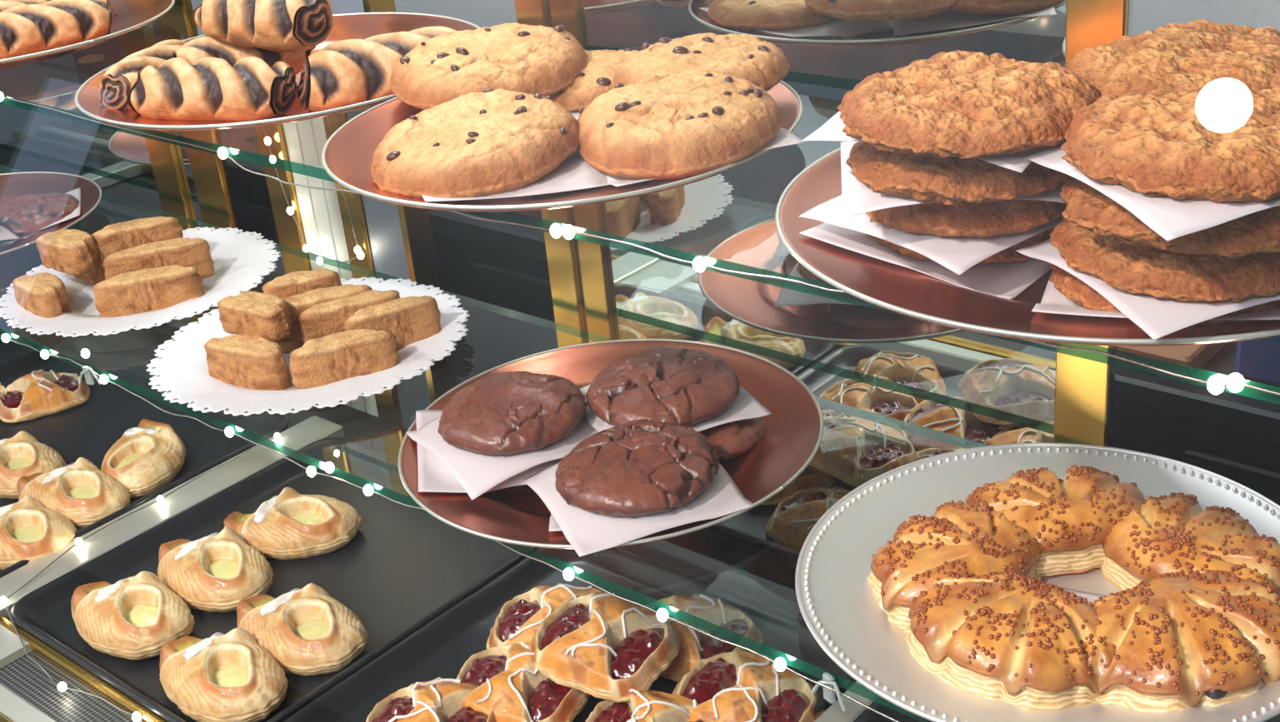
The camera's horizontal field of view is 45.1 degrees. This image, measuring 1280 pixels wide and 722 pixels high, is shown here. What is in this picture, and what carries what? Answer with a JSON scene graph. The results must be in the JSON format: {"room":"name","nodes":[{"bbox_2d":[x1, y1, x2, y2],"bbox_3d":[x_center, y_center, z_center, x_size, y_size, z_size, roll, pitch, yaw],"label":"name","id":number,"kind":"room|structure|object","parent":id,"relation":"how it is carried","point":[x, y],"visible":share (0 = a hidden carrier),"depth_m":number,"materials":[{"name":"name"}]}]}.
{"room":"food shop","nodes":[
{"label":"food shop","id":0,"kind":"room"},
{"bbox_2d":[190,0,1279,35],"bbox_3d":[-1.115,-1.542,3.765,12.200,2.800,0.100,16,33,38],"label":"wall","id":1,"kind":"structure","parent":0,"point":[1147,14],"depth_m":2.39,"materials":[{"name":"grey paint"}]},
{"bbox_3d":[-2.860,0.872,2.484,12.200,0.100,6.100,16,33,38],"label":"floor","id":2,"kind":"structure","parent":0,"visible":0},
{"bbox_2d":[0,287,1279,721],"bbox_3d":[-0.445,0.025,1.424,3.115,1.900,0.680,16,33,38],"label":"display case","id":3,"kind":"object","parent":2,"relation":"on","point":[27,694],"visible":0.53,"depth_m":1.42,"materials":[{"name":"silver metal"}]},
{"bbox_2d":[0,651,139,721],"bbox_3d":[-0.309,0.336,1.148,0.628,0.008,0.041,16,33,38],"label":"vent grille","id":4,"kind":"object","parent":3,"relation":"attached to","point":[25,687],"depth_m":1.29,"materials":[{"name":"metal"}]},
{"bbox_2d":[0,0,254,349],"bbox_3d":[-0.964,-0.591,1.935,1.300,1.085,0.011,16,33,38],"label":"door","id":5,"kind":"structure","parent":3,"relation":"attached to","point":[187,182],"depth_m":1.80,"materials":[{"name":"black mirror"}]},
{"bbox_2d":[0,335,289,578],"bbox_3d":[-0.668,0.096,1.701,0.460,0.022,0.382,16,33,38],"label":"baking tray","id":6,"kind":"object","parent":3,"relation":"on","point":[87,430],"visible":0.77,"depth_m":1.75,"materials":[{"name":"black metal"}]},
{"bbox_2d":[0,431,66,499],"bbox_3d":[-0.670,0.108,1.640,0.134,0.043,0.087,9,29,28],"label":"custard danish","id":7,"kind":"object","parent":6,"relation":"on","point":[22,455],"visible":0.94,"depth_m":1.63,"materials":[{"name":"white"}]},
{"bbox_2d":[0,495,78,569],"bbox_3d":[-0.612,0.166,1.509,0.132,0.043,0.085,10,30,30],"label":"custard danish","id":8,"kind":"object","parent":6,"relation":"on","point":[30,531],"visible":0.94,"depth_m":1.49,"materials":[{"name":"white"}]},
{"bbox_2d":[0,369,89,423],"bbox_3d":[-0.706,0.032,1.810,0.109,0.040,0.090,-18,28,-23],"label":"cherry danish","id":9,"kind":"object","parent":6,"relation":"on","point":[37,394],"visible":1,"depth_m":1.79,"materials":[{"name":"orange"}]},
{"bbox_2d":[16,457,130,530],"bbox_3d":[-0.579,0.133,1.570,0.136,0.044,0.088,9,29,28],"label":"custard danish","id":10,"kind":"object","parent":6,"relation":"on","point":[84,494],"visible":0.92,"depth_m":1.55,"materials":[{"name":"white"}]},
{"bbox_2d":[100,419,185,499],"bbox_3d":[-0.527,0.098,1.631,0.087,0.043,0.133,-9,26,-6],"label":"custard danish","id":11,"kind":"object","parent":6,"relation":"on","point":[147,457],"visible":0.97,"depth_m":1.61,"materials":[{"name":"white"}]},
{"bbox_2d":[10,437,539,721],"bbox_3d":[-0.323,0.198,1.417,0.348,0.022,0.388,16,33,38],"label":"baking tray","id":12,"kind":"object","parent":3,"relation":"on","point":[404,567],"visible":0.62,"depth_m":1.43,"materials":[{"name":"black metal"}]},
{"bbox_2d":[70,571,194,660],"bbox_3d":[-0.454,0.221,1.363,0.131,0.043,0.086,9,30,29],"label":"custard danish","id":13,"kind":"object","parent":12,"relation":"on","point":[131,618],"visible":1,"depth_m":1.34,"materials":[{"name":"white"}]},
{"bbox_2d":[157,528,273,612],"bbox_3d":[-0.394,0.188,1.417,0.133,0.044,0.090,15,33,37],"label":"custard danish","id":14,"kind":"object","parent":12,"relation":"on","point":[213,572],"visible":0.97,"depth_m":1.40,"materials":[{"name":"white"}]},
{"bbox_2d":[159,628,287,721],"bbox_3d":[-0.345,0.255,1.268,0.086,0.043,0.132,-25,31,-34],"label":"custard danish","id":15,"kind":"object","parent":12,"relation":"on","point":[229,677],"visible":1,"depth_m":1.25,"materials":[{"name":"white"}]},
{"bbox_2d":[223,487,362,559],"bbox_3d":[-0.335,0.153,1.477,0.133,0.043,0.086,-1,26,11],"label":"custard danish","id":16,"kind":"object","parent":12,"relation":"on","point":[291,525],"visible":0.96,"depth_m":1.45,"materials":[{"name":"white"}]},
{"bbox_2d":[236,583,368,676],"bbox_3d":[-0.293,0.225,1.319,0.133,0.043,0.086,13,32,34],"label":"custard danish","id":17,"kind":"object","parent":12,"relation":"on","point":[307,631],"visible":0.94,"depth_m":1.30,"materials":[{"name":"white"}]},
{"bbox_2d":[255,124,311,274],"bbox_3d":[-0.401,-0.448,1.522,0.043,1.085,0.030,16,33,38],"label":"trim","id":18,"kind":"structure","parent":3,"relation":"attached to","point":[288,233],"depth_m":1.64,"materials":[{"name":"gold metal"}]},
{"bbox_2d":[282,117,378,417],"bbox_3d":[-0.356,-0.435,1.485,0.074,1.085,0.020,16,33,38],"label":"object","id":19,"kind":"structure","parent":3,"relation":"attached to","point":[306,140],"depth_m":1.61,"materials":[{"name":"white"}]},
{"bbox_2d":[322,112,403,427],"bbox_3d":[-0.313,-0.422,1.451,0.035,1.085,0.030,16,33,38],"label":"trim","id":20,"kind":"structure","parent":3,"relation":"attached to","point":[387,402],"depth_m":1.58,"materials":[{"name":"gold metal"}]},
{"bbox_2d":[329,0,430,429],"bbox_3d":[-0.277,-0.412,1.421,0.059,1.085,0.020,16,33,38],"label":"trim","id":21,"kind":"structure","parent":3,"relation":"attached to","point":[382,219],"depth_m":1.56,"materials":[{"name":"grey"}]},
{"bbox_2d":[362,0,455,404],"bbox_3d":[-0.250,-0.404,1.400,0.009,1.085,0.030,16,33,38],"label":"trim","id":22,"kind":"structure","parent":3,"relation":"attached to","point":[414,222],"depth_m":1.54,"materials":[{"name":"gold metal"}]},
{"bbox_2d":[0,165,988,721],"bbox_3d":[-0.395,-0.045,1.449,3.100,0.008,0.275,16,33,38],"label":"glass shelf","id":23,"kind":"object","parent":3,"relation":"attached to","point":[847,685],"visible":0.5,"depth_m":1.15,"materials":[{"name":"teal"}]},
{"bbox_2d":[0,171,102,255],"bbox_3d":[-0.754,-0.148,1.702,0.312,0.020,0.312,4,27,19],"label":"metal plate","id":24,"kind":"object","parent":23,"relation":"on","point":[13,184],"visible":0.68,"depth_m":1.79,"materials":[{"name":"orange metal"}]},
{"bbox_2d":[0,187,80,243],"bbox_3d":[-0.677,-0.162,1.710,0.110,0.015,0.110,-13,27,-14],"label":"paper sheet","id":25,"kind":"object","parent":24,"relation":"on","point":[77,192],"visible":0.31,"depth_m":1.69,"materials":[{"name":"grey"}]},
{"bbox_2d":[0,192,79,236],"bbox_3d":[-0.677,-0.166,1.707,0.110,0.024,0.110,16,33,38],"label":"cookie","id":26,"kind":"object","parent":25,"relation":"on","point":[22,215],"visible":0.92,"depth_m":1.69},
{"bbox_2d":[65,255,225,317],"bbox_3d":[-0.482,-0.071,1.495,0.208,0.014,0.208,16,33,38],"label":"plate","id":27,"kind":"object","parent":23,"relation":"on","point":[75,287],"visible":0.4,"depth_m":1.50,"materials":[{"name":"white"}]},
{"bbox_2d":[0,226,280,337],"bbox_3d":[-0.482,-0.075,1.493,0.267,0.015,0.269,1,26,13],"label":"doily","id":28,"kind":"object","parent":27,"relation":"on","point":[246,259],"visible":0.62,"depth_m":1.46,"materials":[{"name":"white paper"}]},
{"bbox_2d":[12,272,71,318],"bbox_3d":[-0.561,-0.060,1.450,0.038,0.036,0.073,-27,33,-36],"label":"biscotti","id":29,"kind":"object","parent":28,"relation":"on","point":[44,295],"visible":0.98,"depth_m":1.43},
{"bbox_2d":[73,263,104,284],"bbox_3d":[-0.525,-0.098,1.522,0.077,0.036,0.033,1,26,13],"label":"biscotti","id":30,"kind":"object","parent":28,"relation":"on","point":[97,275],"visible":0.04,"depth_m":1.51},
{"bbox_2d":[35,229,100,274],"bbox_3d":[-0.546,-0.107,1.476,0.070,0.030,0.040,14,32,35],"label":"biscotti","id":31,"kind":"object","parent":30,"relation":"on","point":[72,252],"visible":1,"depth_m":1.46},
{"bbox_2d":[91,216,183,264],"bbox_3d":[-0.488,-0.120,1.495,0.087,0.032,0.031,-13,27,-15],"label":"biscotti","id":32,"kind":"object","parent":30,"relation":"on","point":[116,237],"visible":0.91,"depth_m":1.48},
{"bbox_2d":[92,265,204,317],"bbox_3d":[-0.458,-0.065,1.437,0.100,0.038,0.034,-11,26,-10],"label":"biscotti","id":33,"kind":"object","parent":28,"relation":"on","point":[146,290],"visible":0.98,"depth_m":1.42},
{"bbox_2d":[102,237,214,280],"bbox_3d":[-0.459,-0.093,1.467,0.101,0.038,0.031,-12,26,-13],"label":"biscotti","id":34,"kind":"object","parent":28,"relation":"on","point":[183,252],"visible":0.77,"depth_m":1.45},
{"bbox_2d":[240,350,398,389],"bbox_3d":[-0.281,-0.008,1.323,0.208,0.014,0.208,16,33,38],"label":"plate","id":35,"kind":"object","parent":23,"relation":"on","point":[290,387],"visible":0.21,"depth_m":1.25,"materials":[{"name":"white"}]},
{"bbox_2d":[146,276,469,416],"bbox_3d":[-0.282,-0.012,1.321,0.273,0.015,0.275,1,27,14],"label":"doily","id":36,"kind":"object","parent":35,"relation":"on","point":[182,367],"visible":0.48,"depth_m":1.27,"materials":[{"name":"white paper"}]},
{"bbox_2d":[204,335,289,390],"bbox_3d":[-0.321,0.002,1.267,0.084,0.041,0.034,9,29,28],"label":"biscotti","id":37,"kind":"object","parent":36,"relation":"on","point":[256,362],"visible":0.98,"depth_m":1.25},
{"bbox_2d":[217,291,292,342],"bbox_3d":[-0.319,-0.039,1.284,0.072,0.028,0.038,13,31,33],"label":"biscotti","id":38,"kind":"object","parent":37,"relation":"on","point":[267,316],"visible":1,"depth_m":1.27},
{"bbox_2d":[262,268,342,299],"bbox_3d":[-0.294,-0.062,1.347,0.069,0.029,0.028,-11,26,-10],"label":"biscotti","id":39,"kind":"object","parent":36,"relation":"on","point":[293,283],"visible":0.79,"depth_m":1.33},
{"bbox_2d":[277,284,372,343],"bbox_3d":[-0.270,-0.043,1.311,0.089,0.034,0.028,-13,27,-15],"label":"biscotti","id":40,"kind":"object","parent":36,"relation":"on","point":[297,304],"visible":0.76,"depth_m":1.30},
{"bbox_2d":[289,329,399,389],"bbox_3d":[-0.242,-0.001,1.257,0.089,0.041,0.034,-13,27,-14],"label":"biscotti","id":41,"kind":"object","parent":36,"relation":"on","point":[335,357],"visible":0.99,"depth_m":1.24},
{"bbox_2d":[299,290,399,344],"bbox_3d":[-0.244,-0.037,1.304,0.090,0.036,0.029,-14,27,-17],"label":"biscotti","id":42,"kind":"object","parent":36,"relation":"on","point":[323,319],"visible":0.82,"depth_m":1.29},
{"bbox_2d":[344,295,441,350],"bbox_3d":[-0.209,-0.031,1.300,0.085,0.038,0.029,-16,28,-21],"label":"biscotti","id":43,"kind":"object","parent":36,"relation":"on","point":[411,320],"visible":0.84,"depth_m":1.29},
{"bbox_2d":[398,339,824,549],"bbox_3d":[-0.021,0.059,1.122,0.308,0.020,0.308,-3,26,5],"label":"metal plate","id":44,"kind":"object","parent":23,"relation":"on","point":[792,437],"visible":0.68,"depth_m":1.09,"materials":[{"name":"orange metal"}]},
{"bbox_2d":[415,410,563,493],"bbox_3d":[-0.101,0.062,1.126,0.122,0.017,0.122,-8,26,-5],"label":"paper sheet","id":45,"kind":"object","parent":44,"relation":"on","point":[433,477],"visible":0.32,"depth_m":1.08,"materials":[{"name":"grey"}]},
{"bbox_2d":[405,416,598,500],"bbox_3d":[-0.095,0.053,1.119,0.116,0.014,0.116,-19,29,-25],"label":"paper sheet","id":46,"kind":"object","parent":45,"relation":"on","point":[477,473],"visible":0.36,"depth_m":1.08,"materials":[{"name":"grey"}]},
{"bbox_2d":[437,371,586,456],"bbox_3d":[-0.092,0.034,1.112,0.107,0.027,0.107,4,27,20],"label":"cookie","id":47,"kind":"object","parent":46,"relation":"on","point":[511,412],"visible":1,"depth_m":1.09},
{"bbox_2d":[548,513,561,531],"bbox_3d":[-0.003,0.084,1.062,0.118,0.015,0.118,-6,26,0],"label":"paper sheet","id":48,"kind":"object","parent":44,"relation":"on","point":[553,526],"visible":0.07,"depth_m":1.02,"materials":[{"name":"grey"}]},
{"bbox_2d":[523,461,754,557],"bbox_3d":[-0.004,0.086,1.038,0.122,0.014,0.122,-14,27,-17],"label":"paper sheet","id":49,"kind":"object","parent":48,"relation":"on","point":[587,532],"visible":0.36,"depth_m":1.00,"materials":[{"name":"grey"}]},
{"bbox_2d":[555,419,719,518],"bbox_3d":[-0.003,0.067,1.028,0.108,0.027,0.110,11,30,30],"label":"cookie","id":50,"kind":"object","parent":49,"relation":"on","point":[640,467],"visible":1,"depth_m":1.01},
{"bbox_2d":[698,416,765,461],"bbox_3d":[0.043,0.047,1.127,0.098,0.019,0.097,16,33,38],"label":"cookie","id":51,"kind":"object","parent":44,"relation":"on","point":[733,439],"visible":0.2,"depth_m":1.10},
{"bbox_2d":[580,385,771,432],"bbox_3d":[0.015,0.031,1.136,0.118,0.008,0.118,-18,28,-23],"label":"paper sheet","id":52,"kind":"object","parent":51,"relation":"on","point":[745,406],"visible":0.17,"depth_m":1.11,"materials":[{"name":"grey"}]},
{"bbox_2d":[585,347,739,426],"bbox_3d":[0.015,0.017,1.125,0.110,0.027,0.112,-15,27,-19],"label":"cookie","id":53,"kind":"object","parent":52,"relation":"on","point":[674,386],"visible":0.98,"depth_m":1.10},
{"bbox_2d":[795,443,1279,721],"bbox_3d":[0.249,0.134,0.911,0.313,0.021,0.313,-12,26,-13],"label":"plate","id":54,"kind":"object","parent":23,"relation":"on","point":[837,604],"visible":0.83,"depth_m":0.94,"materials":[{"name":"white ceramic"}]},
{"bbox_2d":[867,500,1045,629],"bbox_3d":[0.190,0.117,0.928,0.091,0.039,0.124,13,31,33],"label":"pastry","id":55,"kind":"object","parent":54,"relation":"on","point":[959,537],"visible":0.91,"depth_m":0.91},
{"bbox_2d":[902,571,1115,711],"bbox_3d":[0.206,0.150,0.855,0.134,0.044,0.095,13,32,34],"label":"pastry","id":56,"kind":"object","parent":54,"relation":"on","point":[1015,639],"visible":0.98,"depth_m":0.83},
{"bbox_2d":[965,465,1144,577],"bbox_3d":[0.259,0.094,0.963,0.124,0.040,0.092,-7,26,-2],"label":"pastry","id":57,"kind":"object","parent":54,"relation":"on","point":[1070,518],"visible":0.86,"depth_m":0.94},
{"bbox_2d":[1082,570,1279,713],"bbox_3d":[0.297,0.148,0.837,0.136,0.041,0.098,-8,26,-6],"label":"pastry","id":58,"kind":"object","parent":54,"relation":"on","point":[1210,638],"visible":0.97,"depth_m":0.81,"materials":[{"name":"food"}]},
{"bbox_2d":[1100,492,1279,596],"bbox_3d":[0.328,0.112,0.912,0.089,0.040,0.124,-19,29,-26],"label":"pastry","id":59,"kind":"object","parent":54,"relation":"on","point":[1172,533],"visible":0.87,"depth_m":0.90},
{"bbox_2d":[282,546,856,721],"bbox_3d":[-0.060,0.275,1.204,0.338,0.022,0.388,16,33,38],"label":"baking tray","id":60,"kind":"object","parent":3,"relation":"on","point":[442,647],"visible":0.28,"depth_m":1.30,"materials":[{"name":"black metal"}]},
{"bbox_2d":[365,677,496,721],"bbox_3d":[-0.160,0.276,1.188,0.116,0.040,0.098,1,27,14],"label":"cherry danish","id":61,"kind":"object","parent":60,"relation":"on","point":[438,700],"visible":0.93,"depth_m":1.19,"materials":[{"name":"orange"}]},
{"bbox_2d":[455,641,591,721],"bbox_3d":[-0.098,0.253,1.214,0.114,0.042,0.098,7,29,25],"label":"cherry danish","id":62,"kind":"object","parent":60,"relation":"on","point":[507,680],"visible":0.81,"depth_m":1.20,"materials":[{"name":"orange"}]},
{"bbox_2d":[528,592,679,703],"bbox_3d":[-0.030,0.217,1.214,0.114,0.045,0.098,13,31,33],"label":"cherry danish","id":63,"kind":"object","parent":62,"relation":"on","point":[599,645],"visible":0.99,"depth_m":1.20,"materials":[{"name":"food"}]},
{"bbox_2d":[486,583,600,649],"bbox_3d":[-0.071,0.215,1.292,0.113,0.038,0.099,1,26,13],"label":"cherry danish","id":64,"kind":"object","parent":60,"relation":"on","point":[519,619],"visible":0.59,"depth_m":1.29,"materials":[{"name":"food"}]},
{"bbox_2d":[585,689,704,721],"bbox_3d":[0.007,0.277,1.149,0.115,0.041,0.098,8,29,26],"label":"cherry danish","id":65,"kind":"object","parent":60,"relation":"on","point":[650,706],"visible":0.94,"depth_m":1.16,"materials":[{"name":"food"}]},
{"bbox_2d":[647,595,764,682],"bbox_3d":[0.040,0.220,1.266,0.116,0.039,0.099,9,29,28],"label":"cherry danish","id":66,"kind":"object","parent":60,"relation":"on","point":[695,646],"visible":0.42,"depth_m":1.26,"materials":[{"name":"food"}]},
{"bbox_2d":[672,650,824,721],"bbox_3d":[0.081,0.257,1.176,0.116,0.044,0.099,14,32,35],"label":"cherry danish","id":67,"kind":"object","parent":60,"relation":"on","point":[737,686],"visible":0.94,"depth_m":1.17,"materials":[{"name":"food"}]},
{"bbox_2d":[0,7,1279,404],"bbox_3d":[-0.413,-0.260,1.350,3.100,0.008,0.267,16,33,38],"label":"glass shelf","id":68,"kind":"object","parent":3,"relation":"attached to","point":[807,101],"visible":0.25,"depth_m":0.84,"materials":[{"name":"teal"}]},
{"bbox_2d":[0,0,174,69],"bbox_3d":[-0.601,-0.309,1.458,0.318,0.020,0.318,-11,26,-11],"label":"metal plate","id":69,"kind":"object","parent":68,"relation":"on","point":[132,15],"visible":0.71,"depth_m":1.43,"materials":[{"name":"orange metal"}]},
{"bbox_2d":[0,0,117,59],"bbox_3d":[-0.537,-0.299,1.386,0.131,0.047,0.056,-18,28,-23],"label":"roll","id":70,"kind":"object","parent":69,"relation":"on","point":[26,29],"visible":0.88,"depth_m":1.37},
{"bbox_2d":[75,12,480,130],"bbox_3d":[-0.279,-0.227,1.220,0.322,0.020,0.322,-19,29,-25],"label":"metal plate","id":71,"kind":"object","parent":68,"relation":"on","point":[363,26],"visible":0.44,"depth_m":1.18,"materials":[{"name":"orange metal"}]},
{"bbox_2d":[99,39,186,109],"bbox_3d":[-0.381,-0.222,1.199,0.052,0.042,0.107,5,28,22],"label":"roll","id":72,"kind":"object","parent":71,"relation":"on","point":[117,82],"visible":0.49,"depth_m":1.17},
{"bbox_2d":[126,56,296,120],"bbox_3d":[-0.313,-0.199,1.129,0.139,0.048,0.058,4,27,19],"label":"roll","id":73,"kind":"object","parent":71,"relation":"on","point":[211,89],"visible":0.94,"depth_m":1.11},
{"bbox_2d":[172,36,315,74],"bbox_3d":[-0.315,-0.237,1.211,0.121,0.043,0.052,-12,26,-13],"label":"roll","id":74,"kind":"object","parent":71,"relation":"on","point":[196,49],"visible":0.27,"depth_m":1.19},
{"bbox_2d":[192,0,333,52],"bbox_3d":[-0.284,-0.261,1.159,0.139,0.050,0.060,15,33,37],"label":"roll","id":75,"kind":"object","parent":74,"relation":"on","point":[279,26],"visible":1,"depth_m":1.13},
{"bbox_2d":[294,25,457,113],"bbox_3d":[-0.187,-0.214,1.130,0.137,0.052,0.064,-12,26,-13],"label":"roll","id":76,"kind":"object","parent":71,"relation":"on","point":[349,72],"visible":0.56,"depth_m":1.11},
{"bbox_2d":[321,80,803,211],"bbox_3d":[-0.050,-0.147,1.008,0.312,0.020,0.312,-18,28,-23],"label":"metal plate","id":77,"kind":"object","parent":68,"relation":"on","point":[347,154],"visible":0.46,"depth_m":0.94,"materials":[{"name":"orange metal"}]},
{"bbox_2d":[421,150,634,201],"bbox_3d":[-0.075,-0.123,0.956,0.130,0.016,0.130,-11,26,-10],"label":"paper sheet","id":78,"kind":"object","parent":77,"relation":"on","point":[573,172],"visible":0.31,"depth_m":0.91,"materials":[{"name":"grey"}]},
{"bbox_2d":[370,88,579,201],"bbox_3d":[-0.101,-0.136,0.949,0.133,0.040,0.128,10,30,29],"label":"cookie","id":79,"kind":"object","parent":78,"relation":"on","point":[490,142],"visible":1,"depth_m":0.92,"materials":[{"name":"brown food"}]},
{"bbox_2d":[570,111,579,120],"bbox_3d":[-0.032,-0.176,1.060,0.135,0.015,0.135,5,28,21],"label":"paper sheet","id":80,"kind":"object","parent":77,"relation":"on","point":[575,114],"visible":0.02,"depth_m":1.03,"materials":[{"name":"grey"}]},
{"bbox_2d":[550,48,639,111],"bbox_3d":[-0.036,-0.201,1.080,0.112,0.022,0.113,-24,31,-32],"label":"cookie","id":81,"kind":"object","parent":80,"relation":"on","point":[596,79],"visible":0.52,"depth_m":1.04,"materials":[{"name":"brown food"}]},
{"bbox_2d":[390,22,588,109],"bbox_3d":[-0.106,-0.208,1.071,0.139,0.036,0.136,0,26,13],"label":"cookie","id":82,"kind":"object","parent":81,"relation":"on","point":[514,57],"visible":0.98,"depth_m":1.04,"materials":[{"name":"brown food"}]},
{"bbox_2d":[606,127,804,186],"bbox_3d":[0.026,-0.135,0.959,0.118,0.016,0.118,-12,26,-13],"label":"paper sheet","id":83,"kind":"object","parent":77,"relation":"on","point":[783,137],"visible":0.15,"depth_m":0.92,"materials":[{"name":"grey"}]},
{"bbox_2d":[577,68,784,179],"bbox_3d":[0.022,-0.147,0.941,0.127,0.039,0.128,-22,30,-29],"label":"cookie","id":84,"kind":"object","parent":83,"relation":"on","point":[672,125],"visible":1,"depth_m":0.91,"materials":[{"name":"brown food"}]},
{"bbox_2d":[612,32,789,91],"bbox_3d":[0.040,-0.195,1.013,0.115,0.031,0.116,19,35,41],"label":"cookie","id":85,"kind":"object","parent":83,"relation":"on","point":[747,57],"visible":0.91,"depth_m":0.99,"materials":[{"name":"brown food"}]},
{"bbox_2d":[450,210,847,294],"bbox_3d":[-0.005,-0.064,0.852,0.289,0.010,0.007,16,33,38],"label":"string light","id":86,"kind":"object","parent":68,"relation":"attached to","point":[699,263],"depth_m":0.85,"materials":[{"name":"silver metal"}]},
{"bbox_2d":[775,147,1279,346],"bbox_3d":[0.243,-0.076,0.799,0.344,0.020,0.344,4,27,19],"label":"metal plate","id":87,"kind":"object","parent":68,"relation":"on","point":[904,291],"visible":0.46,"depth_m":0.72,"materials":[{"name":"orange metal"}]},
{"bbox_2d":[799,222,1051,299],"bbox_3d":[0.165,-0.070,0.799,0.118,0.014,0.118,15,33,37],"label":"paper sheet","id":88,"kind":"object","parent":87,"relation":"on","point":[1007,280],"visible":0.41,"depth_m":0.76,"materials":[{"name":"grey"}]},
{"bbox_2d":[872,225,1056,264],"bbox_3d":[0.169,-0.076,0.796,0.108,0.022,0.106,-23,31,-32],"label":"cookie","id":89,"kind":"object","parent":88,"relation":"on","point":[1009,254],"visible":0.05,"depth_m":0.76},
{"bbox_2d":[799,195,1063,274],"bbox_3d":[0.159,-0.078,0.776,0.112,0.008,0.112,-22,30,-30],"label":"paper sheet","id":90,"kind":"object","parent":89,"relation":"on","point":[957,254],"visible":0.3,"depth_m":0.73,"materials":[{"name":"grey"}]},
{"bbox_2d":[865,199,1067,237],"bbox_3d":[0.162,-0.089,0.763,0.110,0.022,0.109,16,33,38],"label":"cookie","id":91,"kind":"object","parent":90,"relation":"on","point":[1013,216],"visible":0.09,"depth_m":0.72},
{"bbox_2d":[840,141,1065,218],"bbox_3d":[0.152,-0.095,0.749,0.108,0.008,0.108,-2,26,8],"label":"paper sheet","id":92,"kind":"object","parent":91,"relation":"on","point":[858,198],"visible":0.2,"depth_m":0.71,"materials":[{"name":"grey"}]},
{"bbox_2d":[845,140,1069,204],"bbox_3d":[0.156,-0.102,0.726,0.112,0.024,0.110,-24,31,-33],"label":"cookie","id":93,"kind":"object","parent":92,"relation":"on","point":[947,181],"visible":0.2,"depth_m":0.69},
{"bbox_2d":[801,95,1102,173],"bbox_3d":[0.150,-0.115,0.722,0.108,0.007,0.108,13,32,34],"label":"paper sheet","id":94,"kind":"object","parent":93,"relation":"on","point":[832,130],"visible":0.14,"depth_m":0.70,"materials":[{"name":"grey"}]},
{"bbox_2d":[836,50,1101,159],"bbox_3d":[0.150,-0.120,0.699,0.117,0.024,0.115,19,35,41],"label":"cookie","id":95,"kind":"object","parent":94,"relation":"on","point":[962,104],"visible":0.99,"depth_m":0.67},
{"bbox_2d":[1031,270,1279,319],"bbox_3d":[0.251,-0.041,0.720,0.115,0.015,0.115,5,28,22],"label":"paper sheet","id":96,"kind":"object","parent":87,"relation":"on","point":[1052,302],"visible":0.15,"depth_m":0.69,"materials":[{"name":"grey"}]},
{"bbox_2d":[1048,262,1279,325],"bbox_3d":[0.254,-0.050,0.720,0.123,0.024,0.128,-3,26,5],"label":"cookie","id":97,"kind":"object","parent":96,"relation":"on","point":[1074,289],"visible":0.06,"depth_m":0.69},
{"bbox_2d":[1015,239,1279,340],"bbox_3d":[0.246,-0.044,0.688,0.112,0.008,0.112,-12,26,-13],"label":"paper sheet","id":98,"kind":"object","parent":97,"relation":"on","point":[1158,317],"visible":0.27,"depth_m":0.64,"materials":[{"name":"grey"}]},
{"bbox_2d":[1050,216,1279,302],"bbox_3d":[0.248,-0.061,0.684,0.124,0.026,0.125,-13,27,-16],"label":"cookie","id":99,"kind":"object","parent":98,"relation":"on","point":[1155,272],"visible":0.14,"depth_m":0.64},
{"bbox_2d":[1060,175,1279,257],"bbox_3d":[0.242,-0.077,0.655,0.125,0.024,0.125,16,33,38],"label":"cookie","id":100,"kind":"object","parent":99,"relation":"on","point":[1087,207],"visible":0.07,"depth_m":0.61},
{"bbox_2d":[1024,141,1279,241],"bbox_3d":[0.233,-0.080,0.631,0.110,0.006,0.110,-12,26,-13],"label":"paper sheet","id":101,"kind":"object","parent":100,"relation":"on","point":[1170,217],"visible":0.3,"depth_m":0.59,"materials":[{"name":"grey"}]},
{"bbox_2d":[1060,83,1279,203],"bbox_3d":[0.234,-0.096,0.630,0.121,0.023,0.124,-26,32,-36],"label":"cookie","id":102,"kind":"object","parent":101,"relation":"on","point":[1216,142],"visible":1,"depth_m":0.61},
{"bbox_3d":[0.290,-0.113,0.838,0.131,0.029,0.126,16,33,38],"label":"cookie","id":103,"kind":"object","parent":87,"relation":"on","visible":0},
{"bbox_3d":[0.288,-0.134,0.817,0.128,0.027,0.130,16,33,38],"label":"cookie","id":104,"kind":"object","parent":103,"relation":"on","visible":0},
{"bbox_2d":[1065,19,1279,95],"bbox_3d":[0.286,-0.150,0.782,0.139,0.028,0.140,16,33,38],"label":"cookie","id":105,"kind":"object","parent":104,"relation":"on","point":[1202,53],"visible":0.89,"depth_m":0.77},
{"bbox_2d":[1021,339,1279,395],"bbox_3d":[0.220,0.000,0.669,0.116,0.012,0.007,16,33,38],"label":"string light","id":106,"kind":"object","parent":68,"relation":"attached to","point":[1217,385],"depth_m":0.65,"materials":[{"name":"silver metal"}]},
{"bbox_2d":[514,0,1133,590],"bbox_3d":[0.094,-0.282,1.076,0.522,1.085,0.011,16,33,38],"label":"door","id":107,"kind":"structure","parent":3,"relation":"attached to","point":[986,390],"depth_m":1.17,"materials":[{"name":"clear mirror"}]},
{"bbox_2d":[219,126,1279,505],"bbox_3d":[0.323,0.173,2.168,3.300,0.850,0.600,16,33,38],"label":"countertop","id":108,"kind":"structure","parent":2,"relation":"on","point":[1235,437],"depth_m":2.02,"materials":[{"name":"black laminate"}]},
{"bbox_2d":[1116,342,1227,369],"bbox_3d":[0.566,-0.065,1.600,0.140,0.025,0.310,16,33,38],"label":"wooden board","id":109,"kind":"object","parent":108,"relation":"on","point":[1192,356],"visible":0.11,"depth_m":1.47,"materials":[{"name":"brown wood"}]},
{"bbox_2d":[1235,336,1279,385],"bbox_3d":[0.658,-0.042,1.470,0.110,0.080,0.180,16,33,38],"label":"storage box","id":110,"kind":"object","parent":108,"relation":"on","point":[1258,360],"visible":0.43,"depth_m":1.44,"materials":[{"name":"blue plastic"}]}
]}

